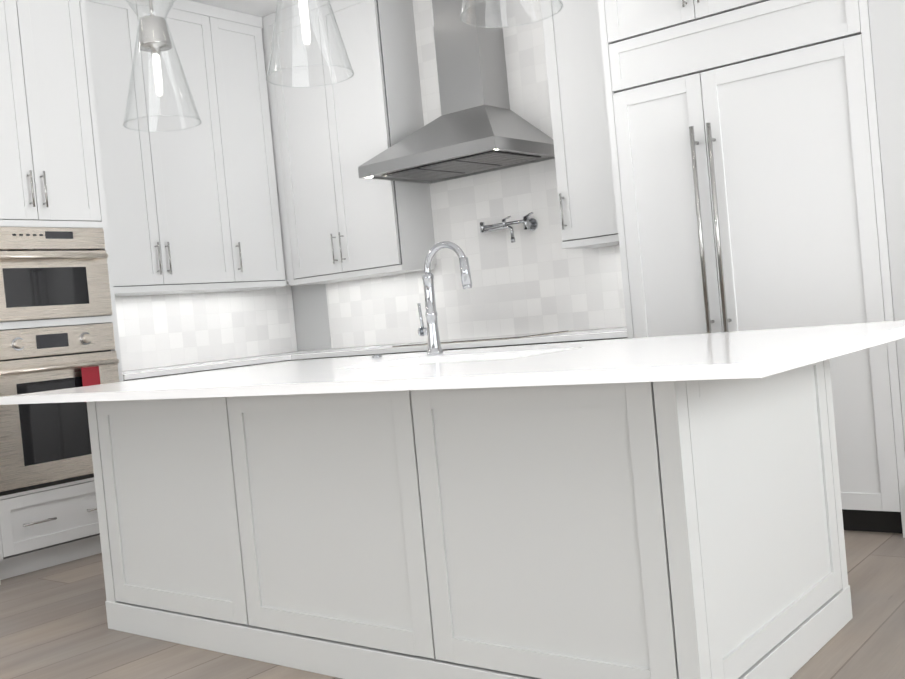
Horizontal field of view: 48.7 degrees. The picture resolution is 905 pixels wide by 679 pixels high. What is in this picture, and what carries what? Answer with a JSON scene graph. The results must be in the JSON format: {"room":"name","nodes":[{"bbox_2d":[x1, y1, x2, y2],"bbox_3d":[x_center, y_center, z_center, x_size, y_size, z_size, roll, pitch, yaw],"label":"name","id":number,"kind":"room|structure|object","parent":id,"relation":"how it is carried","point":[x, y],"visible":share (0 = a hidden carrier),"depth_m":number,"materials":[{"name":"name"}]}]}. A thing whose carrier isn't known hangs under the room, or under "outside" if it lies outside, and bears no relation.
{"room":"kitchen","nodes":[
{"label":"kitchen","id":0,"kind":"room"},
{"bbox_2d":[115,284,297,370],"bbox_3d":[-1.974,-0.472,6.219,0.186,3.140,2.800,-4,2,38],"label":"wall","id":1,"kind":"structure","parent":0,"point":[160,330],"depth_m":6.48,"materials":[{"name":"white tile"}]},
{"bbox_2d":[85,0,244,291],"bbox_3d":[-1.881,-1.177,5.980,0.348,1.738,1.102,-4,2,38],"label":"upper cabinet","id":2,"kind":"object","parent":1,"relation":"attached to","point":[194,209],"depth_m":5.94,"materials":[{"name":"white paint"}]},
{"bbox_2d":[221,8,288,287],"bbox_3d":[-1.469,-1.226,6.501,0.348,1.738,0.486,-4,2,38],"label":"upper cabinet","id":3,"kind":"object","parent":1,"relation":"attached to","point":[245,71],"depth_m":6.46,"materials":[{"name":"white paint"}]},
{"bbox_2d":[265,284,286,287],"bbox_3d":[-1.225,-1.256,6.810,0.348,1.738,0.428,-4,2,38],"label":"upper cabinet","id":4,"kind":"object","parent":1,"relation":"attached to","point":[266,285],"depth_m":6.56,"materials":[{"name":"white paint"}]},
{"bbox_2d":[190,0,298,16],"bbox_3d":[-0.916,-2.074,0.747,8.830,0.100,9.820,-4,2,38],"label":"ceiling","id":5,"kind":"structure","parent":0,"point":[261,8],"depth_m":6.33,"materials":[{"name":"white paint"}]},
{"bbox_2d":[123,0,201,131],"bbox_3d":[-1.119,-1.425,3.639,0.279,1.282,0.279,-4,2,38],"label":"pendant light","id":6,"kind":"object","parent":5,"relation":"hanging from","point":[153,38],"visible":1,"depth_m":3.62,"materials":[{"name":"clear glass"}]},
{"bbox_2d":[266,0,353,87],"bbox_3d":[-0.510,-1.471,3.154,0.279,1.282,0.279,-4,2,38],"label":"pendant light","id":7,"kind":"object","parent":5,"relation":"hanging from","point":[305,22],"visible":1,"depth_m":3.15,"materials":[{"name":"clear glass"}]},
{"bbox_2d":[460,0,562,27],"bbox_3d":[0.099,-1.516,2.669,0.279,1.282,0.279,-4,2,38],"label":"pendant light","id":8,"kind":"object","parent":5,"relation":"hanging from","point":[560,2],"visible":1,"depth_m":2.76,"materials":[{"name":"clear glass"}]},
{"bbox_2d":[0,530,904,678],"bbox_3d":[0.711,0.970,3.446,10.400,0.100,16.000,-4,2,38],"label":"floor","id":9,"kind":"structure","parent":0,"point":[53,623],"depth_m":3.48,"materials":[{"name":"brown wood"}]},
{"bbox_2d":[0,0,122,579],"bbox_3d":[-2.256,-0.420,5.151,0.703,3.138,0.768,-4,2,38],"label":"tall cabinet","id":10,"kind":"object","parent":9,"relation":"on","point":[58,323],"visible":0.83,"depth_m":5.00,"materials":[{"name":"white paint"}]},
{"bbox_2d":[123,367,236,381],"bbox_3d":[-1.678,0.642,5.863,0.598,0.885,0.898,-4,2,38],"label":"base cabinet","id":11,"kind":"object","parent":9,"relation":"on","point":[187,372],"depth_m":5.57,"materials":[{"name":"white paint"}]},
{"bbox_2d":[122,349,337,378],"bbox_3d":[-1.421,0.150,6.206,0.630,0.030,1.826,-4,2,38],"label":"countertop","id":12,"kind":"structure","parent":11,"relation":"on","point":[249,361],"depth_m":5.84,"materials":[{"name":"white stone"}]},
{"bbox_2d":[254,359,289,364],"bbox_3d":[-1.321,0.598,6.314,0.598,0.885,0.404,-4,2,38],"label":"base cabinet","id":13,"kind":"object","parent":9,"relation":"on","point":[286,359],"depth_m":6.10,"materials":[{"name":"white paint"}]},
{"bbox_2d":[290,355,361,360],"bbox_3d":[-0.549,0.527,6.326,0.638,0.885,0.618,-4,2,38],"label":"base cabinet","id":14,"kind":"object","parent":9,"relation":"on","point":[342,355],"depth_m":5.98,"materials":[{"name":"white paint"}]},
{"bbox_2d":[362,351,425,355],"bbox_3d":[-0.130,0.495,5.992,0.564,0.885,0.618,-4,2,38],"label":"base cabinet","id":15,"kind":"object","parent":9,"relation":"on","point":[402,351],"depth_m":5.64,"materials":[{"name":"white paint"}]},
{"bbox_2d":[426,347,492,351],"bbox_3d":[0.311,0.462,5.641,0.564,0.885,0.618,-4,2,38],"label":"base cabinet","id":16,"kind":"object","parent":9,"relation":"on","point":[462,347],"depth_m":5.36,"materials":[{"name":"white paint"}]},
{"bbox_2d":[80,357,852,678],"bbox_3d":[-0.067,0.546,3.457,2.428,0.885,1.088,-4,2,38],"label":"kitchen island","id":17,"kind":"object","parent":9,"relation":"on","point":[656,507],"depth_m":2.76,"materials":[{"name":"white paint"}]},
{"bbox_2d":[0,350,459,404],"bbox_3d":[-0.786,0.141,3.999,1.210,0.030,1.500,-4,2,38],"label":"island countertop","id":18,"kind":"structure","parent":17,"relation":"on","point":[182,387],"depth_m":3.68,"materials":[{"name":"white stone"}]},
{"bbox_2d":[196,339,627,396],"bbox_3d":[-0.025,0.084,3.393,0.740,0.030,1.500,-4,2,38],"label":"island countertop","id":19,"kind":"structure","parent":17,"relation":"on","point":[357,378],"depth_m":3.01,"materials":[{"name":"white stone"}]},
{"bbox_2d":[400,353,527,364],"bbox_3d":[0.033,0.197,3.454,0.764,0.232,0.474,-4,2,38],"label":"sink","id":20,"kind":"object","parent":19,"relation":"in","point":[509,354],"depth_m":3.71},
{"bbox_2d":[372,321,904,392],"bbox_3d":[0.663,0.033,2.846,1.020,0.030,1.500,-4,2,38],"label":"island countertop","id":21,"kind":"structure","parent":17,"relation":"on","point":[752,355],"depth_m":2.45,"materials":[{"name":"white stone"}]},
{"bbox_2d":[522,339,593,345],"bbox_3d":[0.701,0.433,5.330,0.564,0.885,0.618,-4,2,38],"label":"base cabinet","id":22,"kind":"object","parent":9,"relation":"on","point":[582,339],"depth_m":5.10,"materials":[{"name":"white paint"}]},
{"bbox_2d":[290,327,627,358],"bbox_3d":[0.111,0.019,5.741,2.356,0.030,0.643,-4,2,38],"label":"countertop","id":23,"kind":"structure","parent":22,"relation":"on","point":[610,333],"depth_m":5.42,"materials":[{"name":"white stone"}]},
{"bbox_2d":[390,330,570,347],"bbox_3d":[0.152,-0.003,5.730,0.930,0.006,0.480,-4,2,38],"label":"cooktop","id":24,"kind":"object","parent":23,"relation":"in","point":[515,336],"depth_m":5.58,"materials":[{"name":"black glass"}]},
{"bbox_2d":[598,0,904,537],"bbox_3d":[1.419,-0.748,4.593,1.200,3.138,0.708,-4,2,38],"label":"tall cabinet","id":25,"kind":"object","parent":9,"relation":"on","point":[746,164],"visible":0.75,"depth_m":4.29,"materials":[{"name":"white paint"}]},
{"bbox_2d":[291,0,625,350],"bbox_3d":[0.532,-0.696,5.877,4.192,3.140,0.206,-4,2,38],"label":"wall","id":26,"kind":"structure","parent":0,"point":[539,279],"depth_m":5.97,"materials":[{"name":"white tile"}]},
{"bbox_2d":[262,0,436,285],"bbox_3d":[-0.691,-1.279,6.413,1.018,1.773,0.386,-4,2,38],"label":"upper cabinet","id":27,"kind":"object","parent":26,"relation":"attached to","point":[341,220],"visible":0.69,"depth_m":6.22,"materials":[{"name":"white paint"}]},
{"bbox_2d":[358,0,554,183],"bbox_3d":[-0.012,-1.594,5.673,0.970,1.238,0.658,-4,2,38],"label":"range hood","id":28,"kind":"object","parent":26,"relation":"attached to","point":[478,126],"visible":1,"depth_m":5.67,"materials":[{"name":"silver metal"}]},
{"bbox_2d":[479,212,537,242],"bbox_3d":[0.312,-0.637,5.816,0.366,0.166,0.170,-4,2,38],"label":"pot filler","id":29,"kind":"object","parent":26,"relation":"attached to","point":[530,224],"visible":1,"depth_m":5.77,"materials":[{"name":"silver metal"}]},
{"bbox_2d":[541,0,618,248],"bbox_3d":[0.787,-1.390,5.236,0.508,1.773,0.386,-4,2,38],"label":"upper cabinet","id":30,"kind":"object","parent":26,"relation":"attached to","point":[579,120],"visible":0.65,"depth_m":5.17,"materials":[{"name":"white paint"}]},
{"bbox_2d":[868,0,904,443],"bbox_3d":[2.455,-0.849,4.752,0.228,3.140,2.130,-4,2,38],"label":"pier","id":31,"kind":"object","parent":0,"point":[887,23],"depth_m":3.96,"materials":[{"name":"white paint"}]}
]}

